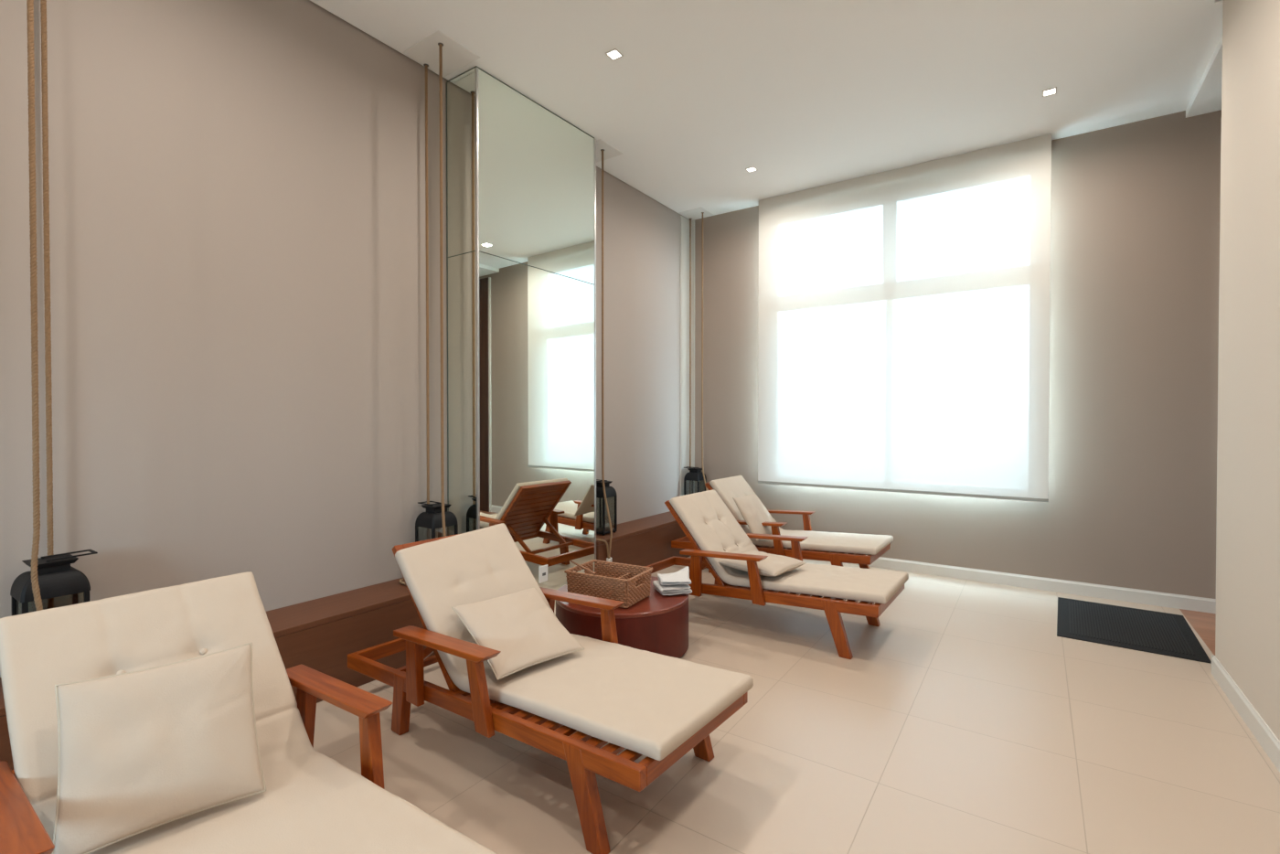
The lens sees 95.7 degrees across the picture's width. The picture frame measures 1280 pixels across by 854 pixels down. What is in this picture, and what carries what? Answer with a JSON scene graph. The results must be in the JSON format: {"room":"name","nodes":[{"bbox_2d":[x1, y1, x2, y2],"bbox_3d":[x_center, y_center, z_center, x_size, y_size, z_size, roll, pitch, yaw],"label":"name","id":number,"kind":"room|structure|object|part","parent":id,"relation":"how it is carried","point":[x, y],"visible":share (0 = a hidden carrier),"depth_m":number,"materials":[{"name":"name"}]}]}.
{"room":"spa","nodes":[
{"label":"spa","id":0,"kind":"room"},
{"bbox_2d":[0,0,689,677],"bbox_3d":[-2.020,-0.472,3.204,0.150,3.970,9.315,0,1,34],"label":"wall","id":1,"kind":"structure","parent":0,"point":[237,193],"depth_m":3.02,"materials":[{"name":"beige paint"}]},
{"bbox_2d":[402,30,479,76],"bbox_3d":[-1.283,-2.402,3.740,0.374,0.006,0.320,0,1,34],"label":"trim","id":2,"kind":"structure","parent":1,"relation":"attached to","point":[455,56],"depth_m":3.73,"materials":[{"name":"white paint"}]},
{"bbox_2d":[596,138,623,162],"bbox_3d":[-0.376,-2.418,5.089,0.340,0.006,0.320,0,1,34],"label":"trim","id":3,"kind":"structure","parent":1,"relation":"attached to","point":[609,152],"depth_m":5.07,"materials":[{"name":"white paint"}]},
{"bbox_2d":[680,214,689,495],"bbox_3d":[0.529,-0.747,6.782,0.012,3.385,0.225,0,1,34],"label":"trim","id":4,"kind":"structure","parent":1,"relation":"attached to","point":[684,222],"depth_m":6.76,"materials":[{"name":"grey"}]},
{"bbox_2d":[678,206,713,219],"bbox_3d":[0.639,-2.436,6.611,0.304,0.006,0.280,0,1,34],"label":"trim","id":5,"kind":"structure","parent":1,"relation":"attached to","point":[696,213],"depth_m":6.60,"materials":[{"name":"white paint"}]},
{"bbox_2d":[309,0,1222,220],"bbox_3d":[-0.164,-2.413,1.911,4.311,0.060,9.015,0,1,34],"label":"ceiling","id":6,"kind":"structure","parent":0,"point":[806,94],"depth_m":3.92,"materials":[{"name":"white paint"}]},
{"bbox_2d":[26,0,53,610],"bbox_3d":[-2.276,-0.566,2.286,0.181,3.636,0.379,-1,1,-41],"label":"rope","id":7,"kind":"object","parent":6,"relation":"hanging from","point":[37,600],"visible":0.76,"depth_m":2.17,"materials":[{"name":"fabric"}]},
{"bbox_2d":[398,42,446,585],"bbox_3d":[-1.346,-0.582,3.661,0.380,3.636,0.284,0,1,34],"label":"rope","id":8,"kind":"object","parent":6,"relation":"hanging from","point":[441,45],"visible":0.78,"depth_m":3.65,"materials":[{"name":"fabric"}]},
{"bbox_2d":[596,149,612,569],"bbox_3d":[-0.402,-0.598,5.041,0.380,3.636,0.337,0,1,34],"label":"rope","id":9,"kind":"object","parent":6,"relation":"hanging from","point":[609,559],"visible":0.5,"depth_m":5.05,"materials":[{"name":"fabric"}]},
{"bbox_2d":[605,48,623,60],"bbox_3d":[-0.165,-2.401,3.732,0.086,0.007,0.086,0,1,34],"label":"recessed light","id":10,"kind":"object","parent":6,"relation":"in","point":[613,54],"visible":1,"depth_m":3.73,"materials":[{"name":"grey"}]},
{"bbox_2d":[688,212,707,493],"bbox_3d":[0.605,-0.616,6.576,0.258,3.636,0.424,0,1,-31],"label":"rope","id":11,"kind":"object","parent":6,"relation":"hanging from","point":[701,212],"visible":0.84,"depth_m":6.76,"materials":[{"name":"fabric"}]},
{"bbox_2d":[745,166,757,171],"bbox_3d":[1.047,-2.421,5.442,0.086,0.007,0.086,0,1,34],"label":"recessed light","id":12,"kind":"object","parent":6,"relation":"in","point":[752,168],"visible":1,"depth_m":5.44,"materials":[{"name":"grey"}]},
{"bbox_2d":[1042,86,1056,96],"bbox_3d":[2.940,-2.406,4.159,0.086,0.007,0.086,0,1,34],"label":"recessed light","id":13,"kind":"object","parent":6,"relation":"in","point":[1052,90],"visible":1,"depth_m":4.16,"materials":[{"name":"grey"}]},
{"bbox_2d":[313,555,1279,853],"bbox_3d":[-0.238,1.477,2.007,4.469,0.100,9.315,0,1,34],"label":"floor","id":14,"kind":"structure","parent":0,"point":[962,721],"depth_m":2.51,"materials":[{"name":"beige tile"}]},
{"bbox_2d":[0,577,434,769],"bbox_3d":[-2.773,1.218,1.660,0.370,0.425,5.563,0,1,34],"label":"bench","id":15,"kind":"object","parent":14,"relation":"on","point":[319,634],"visible":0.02,"depth_m":3.11,"materials":[{"name":"laminate"}]},
{"bbox_2d":[10,549,97,615],"bbox_3d":[-2.349,0.758,2.332,0.198,0.480,0.229,0,1,34],"label":"candle lantern","id":16,"kind":"object","parent":15,"relation":"on","point":[57,578],"visible":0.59,"depth_m":2.28,"materials":[{"name":"black metal"}]},
{"bbox_3d":[-2.478,0.816,2.297,0.016,0.305,0.016,0,1,34],"label":"corner post","id":17,"kind":"part","parent":16,"relation":"part of","materials":[{"name":"black metal"}]},
{"bbox_3d":[-2.335,0.817,2.199,0.016,0.305,0.016,0,1,34],"label":"corner post","id":18,"kind":"part","parent":16,"relation":"part of","materials":[{"name":"black metal"}]},
{"bbox_3d":[-2.326,0.526,2.361,0.100,0.018,0.150,0,1,34],"label":"handle","id":19,"kind":"part","parent":16,"relation":"part of","materials":[{"name":"black metal"}]},
{"bbox_3d":[-2.380,0.814,2.441,0.016,0.305,0.016,0,1,34],"label":"corner post","id":20,"kind":"part","parent":16,"relation":"part of","materials":[{"name":"black metal"}]},
{"bbox_3d":[-2.236,0.815,2.342,0.016,0.305,0.016,0,1,34],"label":"corner post","id":21,"kind":"part","parent":16,"relation":"part of","materials":[{"name":"black metal"}]},
{"bbox_2d":[415,501,458,542],"bbox_3d":[-1.351,0.741,3.817,0.229,0.480,0.198,0,1,34],"label":"candle lantern","id":22,"kind":"object","parent":15,"relation":"on","point":[432,517],"visible":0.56,"depth_m":3.76,"materials":[{"name":"black metal"}]},
{"bbox_3d":[-1.459,0.798,3.786,0.016,0.305,0.016,0,1,34],"label":"corner post","id":23,"kind":"part","parent":22,"relation":"part of","materials":[{"name":"black metal"}]},
{"bbox_3d":[-1.383,0.509,3.837,0.150,0.018,0.100,0,1,34],"label":"handle","id":24,"kind":"part","parent":22,"relation":"part of","materials":[{"name":"black metal"}]},
{"bbox_3d":[-1.315,0.799,3.688,0.016,0.305,0.016,0,1,34],"label":"corner post","id":25,"kind":"part","parent":22,"relation":"part of","materials":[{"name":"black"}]},
{"bbox_3d":[-1.361,0.797,3.930,0.016,0.305,0.016,0,1,34],"label":"corner post","id":26,"kind":"part","parent":22,"relation":"part of","materials":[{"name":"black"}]},
{"bbox_3d":[-1.217,0.798,3.832,0.016,0.305,0.016,0,1,34],"label":"corner post","id":27,"kind":"part","parent":22,"relation":"part of","materials":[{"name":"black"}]},
{"bbox_2d":[0,571,496,853],"bbox_3d":[-1.218,0.991,1.633,1.926,0.879,0.858,0,1,36],"label":"sun lounger","id":28,"kind":"object","parent":14,"relation":"on","point":[311,803],"visible":0.62,"depth_m":1.68,"materials":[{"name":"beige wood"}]},
{"bbox_3d":[-1.516,0.913,1.373,0.638,0.060,0.089,0,1,36],"label":"armrest","id":29,"kind":"part","parent":28,"relation":"part of","materials":[{"name":"red wood"}]},
{"bbox_2d":[51,642,266,853],"bbox_3d":[-1.303,0.860,1.589,0.436,0.366,0.227,-1,1,-42],"label":"throw pillow","id":30,"kind":"object","parent":28,"relation":"on","point":[141,751],"visible":0.98,"depth_m":1.54,"materials":[{"name":"beige fabric"}]},
{"bbox_3d":[-1.233,1.073,2.129,0.102,0.291,0.051,0,1,36],"label":"arm post","id":31,"kind":"part","parent":28,"relation":"part of","materials":[{"name":"red wood"}]},
{"bbox_3d":[-1.064,0.905,1.995,0.638,0.060,0.089,0,1,36],"label":"armrest","id":32,"kind":"part","parent":28,"relation":"part of","materials":[{"name":"red wood"}]},
{"bbox_3d":[-0.854,1.052,1.854,0.119,0.287,0.051,0,1,36],"label":"arm post","id":33,"kind":"part","parent":28,"relation":"part of","materials":[{"name":"red wood"}]},
{"bbox_2d":[446,65,596,607],"bbox_3d":[-0.859,-0.507,4.454,0.353,3.810,1.225,0,1,34],"label":"mirror","id":34,"kind":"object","parent":14,"relation":"on","point":[521,177],"depth_m":4.18,"materials":[{"name":"grey"}]},
{"bbox_3d":[-1.218,-1.787,3.948,0.292,1.210,0.005,0,1,34],"label":"mirror panel","id":35,"kind":"part","parent":34,"relation":"part of","materials":[{"name":"silver metal"}]},
{"bbox_3d":[-1.218,0.114,3.970,0.292,2.580,0.005,0,1,34],"label":"mirror panel","id":36,"kind":"part","parent":34,"relation":"part of","materials":[{"name":"silver metal"}]},
{"bbox_3d":[-0.733,-1.792,4.353,0.005,1.210,1.185,0,1,36],"label":"mirror panel","id":37,"kind":"part","parent":34,"relation":"part of","materials":[{"name":"silver metal"}]},
{"bbox_3d":[-0.733,0.109,4.375,0.005,2.580,1.185,0,1,36],"label":"mirror panel","id":38,"kind":"part","parent":34,"relation":"part of","materials":[{"name":"silver metal"}]},
{"bbox_2d":[539,564,547,583],"bbox_3d":[-0.730,1.111,4.384,0.014,0.125,0.090,0,1,34],"label":"wall socket","id":39,"kind":"object","parent":34,"relation":"attached to","point":[543,570],"visible":1,"depth_m":4.38,"materials":[{"name":"white plastic"}]},
{"bbox_2d":[347,522,753,853],"bbox_3d":[-0.514,0.980,2.664,1.926,0.878,0.858,1,1,38],"label":"sun lounger","id":40,"kind":"object","parent":14,"relation":"on","point":[660,708],"visible":0.81,"depth_m":2.35,"materials":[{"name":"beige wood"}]},
{"bbox_3d":[-1.263,1.194,3.243,0.035,0.069,0.662,1,1,38],"label":"rail","id":41,"kind":"part","parent":40,"relation":"part of","materials":[{"name":"red wood"}]},
{"bbox_3d":[-1.106,1.282,2.690,0.116,0.274,0.047,1,1,38],"label":"leg","id":42,"kind":"part","parent":40,"relation":"part of","materials":[{"name":"red wood"}]},
{"bbox_3d":[-0.993,1.068,2.539,0.102,0.291,0.051,1,1,38],"label":"arm post","id":43,"kind":"part","parent":40,"relation":"part of","materials":[{"name":"red wood"}]},
{"bbox_3d":[-0.791,0.862,2.876,0.513,0.594,0.644,1,1,38],"label":"backrest","id":44,"kind":"part","parent":40,"relation":"part of","materials":[{"name":"beige fabric"}]},
{"bbox_3d":[-0.818,0.900,2.413,0.638,0.060,0.089,1,1,38],"label":"armrest","id":45,"kind":"part","parent":40,"relation":"part of","materials":[{"name":"red wood"}]},
{"bbox_3d":[-0.621,1.047,2.253,0.119,0.287,0.051,1,1,38],"label":"arm post","id":46,"kind":"part","parent":40,"relation":"part of","materials":[{"name":"red wood"}]},
{"bbox_3d":[-0.740,1.154,2.400,1.891,0.169,0.035,1,1,38],"label":"rail","id":47,"kind":"part","parent":40,"relation":"part of","materials":[{"name":"red wood"}]},
{"bbox_2d":[451,586,584,680],"bbox_3d":[-0.552,0.912,2.623,0.446,0.211,0.397,-1,1,-44],"label":"throw pillow","id":48,"kind":"object","parent":40,"relation":"on","point":[520,625],"visible":0.97,"depth_m":2.58,"materials":[{"name":"beige fabric"}]},
{"bbox_3d":[-0.515,1.061,3.161,0.102,0.291,0.051,1,1,38],"label":"arm post","id":49,"kind":"part","parent":40,"relation":"part of","materials":[{"name":"red wood"}]},
{"bbox_3d":[-0.356,0.832,2.543,1.530,0.578,0.700,1,1,38],"label":"mattress","id":50,"kind":"part","parent":40,"relation":"part of","materials":[{"name":"beige fabric"}]},
{"bbox_3d":[-0.350,0.893,3.022,0.638,0.060,0.089,1,1,38],"label":"armrest","id":51,"kind":"part","parent":40,"relation":"part of","materials":[{"name":"red wood"}]},
{"bbox_3d":[-0.185,1.260,1.981,0.185,0.333,0.047,1,1,38],"label":"leg","id":52,"kind":"part","parent":40,"relation":"part of","materials":[{"name":"red wood"}]},
{"bbox_3d":[-0.143,1.040,2.875,0.119,0.287,0.051,1,1,38],"label":"arm post","id":53,"kind":"part","parent":40,"relation":"part of","materials":[{"name":"red wood"}]},
{"bbox_3d":[0.209,1.108,2.111,0.035,0.069,0.662,1,1,38],"label":"rail","id":54,"kind":"part","parent":40,"relation":"part of","materials":[{"name":"red wood"}]},
{"bbox_3d":[0.234,1.254,2.526,0.185,0.333,0.047,1,1,38],"label":"leg","id":55,"kind":"part","parent":40,"relation":"part of","materials":[{"name":"red wood"}]},
{"bbox_3d":[-0.315,1.147,2.953,1.891,0.169,0.035,1,1,38],"label":"rail","id":56,"kind":"part","parent":40,"relation":"part of","materials":[{"name":"red wood"}]},
{"bbox_2d":[555,576,688,658],"bbox_3d":[-0.113,1.234,3.727,0.852,0.345,0.852,0,1,34],"label":"round side table","id":57,"kind":"object","parent":14,"relation":"on","point":[657,623],"visible":0.47,"depth_m":3.39,"materials":[{"name":"brown wood"}]},
{"bbox_2d":[564,559,652,607],"bbox_3d":[-0.192,0.971,3.609,0.459,0.176,0.333,0,1,29],"label":"wicker basket","id":58,"kind":"object","parent":57,"relation":"on","point":[630,589],"visible":0.94,"depth_m":3.52,"materials":[{"name":"brown wicker"}]},
{"bbox_2d":[570,560,596,575],"bbox_3d":[-0.359,0.876,3.620,0.015,0.018,0.340,0,1,-31],"label":"wooden stick","id":59,"kind":"object","parent":58,"relation":"on","point":[575,563],"visible":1,"depth_m":3.59,"materials":[{"name":"brown wood"}]},
{"bbox_2d":[652,580,692,595],"bbox_3d":[0.206,1.029,3.731,0.208,0.058,0.227,0,1,-14],"label":"folded towel","id":60,"kind":"object","parent":57,"relation":"on","point":[674,589],"visible":0.76,"depth_m":3.64,"materials":[{"name":"white fabric"}]},
{"bbox_2d":[657,565,691,585],"bbox_3d":[0.226,0.960,3.732,0.207,0.073,0.218,0,1,-6],"label":"folded towel","id":61,"kind":"object","parent":60,"relation":"on","point":[682,576],"visible":1,"depth_m":3.71,"materials":[{"name":"white fabric"}]},
{"bbox_2d":[596,511,691,575],"bbox_3d":[0.120,1.169,5.888,0.370,0.425,2.195,0,1,34],"label":"bench","id":62,"kind":"object","parent":14,"relation":"on","point":[645,541],"visible":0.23,"depth_m":5.51,"materials":[{"name":"laminate"}]},
{"bbox_2d":[596,479,617,535],"bbox_3d":[-0.357,0.724,5.270,0.229,0.480,0.198,0,1,34],"label":"candle lantern","id":63,"kind":"object","parent":62,"relation":"on","point":[610,491],"visible":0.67,"depth_m":5.21,"materials":[{"name":"black metal"}]},
{"bbox_3d":[-0.367,0.780,5.382,0.016,0.305,0.016,0,1,34],"label":"corner post","id":64,"kind":"part","parent":63,"relation":"part of","materials":[{"name":"black metal"}]},
{"bbox_3d":[-0.322,0.782,5.141,0.016,0.305,0.016,0,1,34],"label":"corner post","id":65,"kind":"part","parent":63,"relation":"part of","materials":[{"name":"black metal"}]},
{"bbox_3d":[-0.223,0.781,5.284,0.016,0.305,0.016,0,1,34],"label":"corner post","id":66,"kind":"part","parent":63,"relation":"part of","materials":[{"name":"black metal"}]},
{"bbox_2d":[683,466,706,495],"bbox_3d":[0.628,0.707,6.710,0.229,0.480,0.198,0,1,34],"label":"candle lantern","id":67,"kind":"object","parent":62,"relation":"on","point":[695,474],"visible":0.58,"depth_m":6.65,"materials":[{"name":"black metal"}]},
{"bbox_3d":[0.520,0.764,6.679,0.016,0.305,0.016,0,1,34],"label":"corner post","id":68,"kind":"part","parent":67,"relation":"part of","materials":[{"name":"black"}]},
{"bbox_2d":[632,489,908,659],"bbox_3d":[0.863,0.963,4.247,1.926,0.876,0.858,0,1,36],"label":"sun lounger","id":69,"kind":"object","parent":14,"relation":"on","point":[715,534],"visible":0.91,"depth_m":3.98,"materials":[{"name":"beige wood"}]},
{"bbox_3d":[0.094,1.176,4.800,0.035,0.069,0.662,0,1,36],"label":"rail","id":70,"kind":"part","parent":69,"relation":"part of","materials":[{"name":"red wood"}]},
{"bbox_3d":[0.388,1.050,4.106,0.102,0.291,0.051,0,1,36],"label":"arm post","id":71,"kind":"part","parent":69,"relation":"part of","materials":[{"name":"red wood"}]},
{"bbox_3d":[0.579,0.843,4.449,0.513,0.594,0.644,0,1,36],"label":"backrest","id":72,"kind":"part","parent":69,"relation":"part of","materials":[{"name":"beige fabric"}]},
{"bbox_3d":[0.566,0.882,3.985,0.638,0.060,0.089,0,1,36],"label":"armrest","id":73,"kind":"part","parent":69,"relation":"part of","materials":[{"name":"red wood"}]},
{"bbox_3d":[0.645,1.135,3.976,1.891,0.169,0.035,0,1,36],"label":"rail","id":74,"kind":"part","parent":69,"relation":"part of","materials":[{"name":"red wood"}]},
{"bbox_3d":[0.768,1.029,3.833,0.119,0.287,0.051,0,1,36],"label":"arm post","id":75,"kind":"part","parent":69,"relation":"part of","materials":[{"name":"red wood"}]},
{"bbox_2d":[718,550,806,576],"bbox_3d":[0.866,0.963,4.109,0.456,0.102,0.446,3,2,42],"label":"throw pillow","id":76,"kind":"object","parent":69,"relation":"on","point":[773,565],"visible":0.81,"depth_m":4.00,"materials":[{"name":"beige fabric"}]},
{"bbox_3d":[1.014,0.875,4.610,0.638,0.060,0.089,0,1,36],"label":"armrest","id":77,"kind":"part","parent":69,"relation":"part of","materials":[{"name":"red wood"}]},
{"bbox_3d":[1.052,1.129,4.542,1.891,0.169,0.035,0,1,36],"label":"rail","id":78,"kind":"part","parent":69,"relation":"part of","materials":[{"name":"red wood"}]},
{"bbox_3d":[1.024,0.811,4.129,1.527,0.571,0.659,0,1,36],"label":"mattress","id":79,"kind":"part","parent":69,"relation":"part of","materials":[{"name":"beige fabric"}]},
{"bbox_3d":[1.226,1.021,4.470,0.119,0.287,0.051,0,1,36],"label":"arm post","id":80,"kind":"part","parent":69,"relation":"part of","materials":[{"name":"red wood"}]},
{"bbox_3d":[1.214,1.242,3.575,0.185,0.333,0.047,0,1,36],"label":"leg","id":81,"kind":"part","parent":69,"relation":"part of","materials":[{"name":"red wood"}]},
{"bbox_3d":[1.614,1.235,4.134,0.185,0.333,0.047,0,1,36],"label":"leg","id":82,"kind":"part","parent":69,"relation":"part of","materials":[{"name":"red wood"}]},
{"bbox_3d":[1.603,1.089,3.718,0.035,0.069,0.662,0,1,36],"label":"rail","id":83,"kind":"part","parent":69,"relation":"part of","materials":[{"name":"red wood"}]},
{"bbox_2d":[671,475,893,573],"bbox_3d":[1.305,0.948,5.494,1.926,0.876,0.858,0,1,35],"label":"sun lounger","id":84,"kind":"object","parent":14,"relation":"on","point":[832,547],"visible":0.67,"depth_m":5.16,"materials":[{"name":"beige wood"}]},
{"bbox_3d":[0.532,1.161,6.041,0.035,0.069,0.662,0,1,35],"label":"rail","id":85,"kind":"part","parent":84,"relation":"part of","materials":[{"name":"red wood"}]},
{"bbox_3d":[1.020,0.829,5.694,0.513,0.594,0.644,0,1,35],"label":"backrest","id":86,"kind":"part","parent":84,"relation":"part of","materials":[{"name":"beige fabric"}]},
{"bbox_2d":[732,492,772,540],"bbox_3d":[1.036,0.797,5.196,0.244,0.353,0.396,1,1,40],"label":"throw pillow","id":87,"kind":"object","parent":84,"relation":"on","point":[750,507],"visible":0.78,"depth_m":5.13,"materials":[{"name":"beige fabric"}]},
{"bbox_3d":[1.011,0.868,5.230,0.638,0.060,0.089,0,1,35],"label":"armrest","id":88,"kind":"part","parent":84,"relation":"part of","materials":[{"name":"red wood"}]},
{"bbox_3d":[1.091,1.121,5.221,1.891,0.169,0.035,0,1,35],"label":"rail","id":89,"kind":"part","parent":84,"relation":"part of","materials":[{"name":"red wood"}]},
{"bbox_3d":[1.215,1.014,5.079,0.119,0.287,0.051,0,1,35],"label":"arm post","id":90,"kind":"part","parent":84,"relation":"part of","materials":[{"name":"red wood"}]},
{"bbox_3d":[1.454,0.860,5.859,0.638,0.060,0.089,0,1,35],"label":"armrest","id":91,"kind":"part","parent":84,"relation":"part of","materials":[{"name":"red wood"}]},
{"bbox_3d":[1.470,0.797,5.380,1.527,0.572,0.664,0,1,35],"label":"mattress","id":92,"kind":"part","parent":84,"relation":"part of","materials":[{"name":"beige fabric"}]},
{"bbox_3d":[1.666,1.007,5.721,0.119,0.287,0.051,0,1,35],"label":"arm post","id":93,"kind":"part","parent":84,"relation":"part of","materials":[{"name":"red wood"}]},
{"bbox_3d":[1.663,1.227,4.826,0.185,0.333,0.047,0,1,35],"label":"leg","id":94,"kind":"part","parent":84,"relation":"part of","materials":[{"name":"red wood"}]},
{"bbox_3d":[2.058,1.221,5.388,0.185,0.333,0.047,0,1,35],"label":"leg","id":95,"kind":"part","parent":84,"relation":"part of","materials":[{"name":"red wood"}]},
{"bbox_3d":[2.050,1.074,4.972,0.035,0.069,0.662,0,1,35],"label":"rail","id":96,"kind":"part","parent":84,"relation":"part of","materials":[{"name":"red wood"}]},
{"bbox_2d":[1056,597,1211,663],"bbox_3d":[3.410,1.397,4.087,0.750,0.011,1.040,0,1,36],"label":"door mat","id":97,"kind":"object","parent":14,"relation":"on","point":[1159,633],"visible":0.97,"depth_m":4.00,"materials":[{"name":"black rubber"}]},
{"bbox_2d":[694,109,1221,598],"bbox_3d":[3.211,-0.546,5.176,6.254,3.870,0.150,0,1,34],"label":"wall","id":98,"kind":"structure","parent":0,"point":[1136,206],"depth_m":4.72,"materials":[{"name":"beige paint"}]},
{"bbox_2d":[691,219,694,493],"bbox_3d":[0.620,-0.748,6.849,0.063,3.385,0.012,0,1,34],"label":"trim","id":99,"kind":"structure","parent":98,"relation":"attached to","point":[693,220],"depth_m":6.83,"materials":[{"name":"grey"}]},
{"bbox_2d":[757,133,1051,501],"bbox_3d":[2.367,-0.904,5.556,2.555,3.034,0.157,0,1,34],"label":"roller blind","id":100,"kind":"object","parent":98,"relation":"attached to","point":[904,312],"visible":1,"depth_m":5.36,"materials":[{"name":"fabric"}]},
{"bbox_3d":[2.327,0.600,5.516,2.555,0.028,0.016,0,1,34],"label":"rail","id":101,"kind":"part","parent":100,"relation":"part of","materials":[{"name":"grey metal"}]},
{"bbox_2d":[842,553,1215,613],"bbox_3d":[2.609,1.332,5.511,4.140,0.107,0.014,0,1,34],"label":"baseboard","id":102,"kind":"structure","parent":98,"relation":"attached to","point":[1091,590],"depth_m":4.88,"materials":[{"name":"grey wood"}]},
{"bbox_2d":[1185,35,1222,117],"bbox_3d":[4.482,-2.401,3.312,1.775,0.115,1.455,0,1,34],"label":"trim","id":103,"kind":"structure","parent":98,"relation":"attached to","point":[1207,97],"depth_m":4.05,"materials":[{"name":"white paint"}]},
{"bbox_2d":[1216,135,1221,546],"bbox_3d":[4.325,-0.450,4.306,0.030,3.700,0.030,0,1,34],"label":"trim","id":104,"kind":"structure","parent":98,"relation":"attached to","point":[1221,135],"depth_m":4.32,"materials":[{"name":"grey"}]},
{"bbox_2d":[1179,608,1215,655],"bbox_3d":[4.540,1.461,3.318,1.935,0.100,1.755,0,1,34],"label":"floor","id":105,"kind":"structure","parent":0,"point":[1203,624],"depth_m":4.12,"materials":[{"name":"brown wood"}]},
{"bbox_2d":[1215,0,1279,740],"bbox_3d":[1.925,-0.480,-0.469,2.000,3.870,7.710,0,1,34],"label":"wall","id":106,"kind":"structure","parent":0,"point":[1247,626],"depth_m":2.80,"materials":[{"name":"beige paint"}]},
{"bbox_2d":[1210,655,1279,772],"bbox_3d":[1.903,1.401,-0.333,1.864,0.107,7.574,0,1,34],"label":"baseboard","id":107,"kind":"structure","parent":106,"relation":"attached to","point":[1264,734],"depth_m":2.74,"materials":[{"name":"grey"}]}
]}

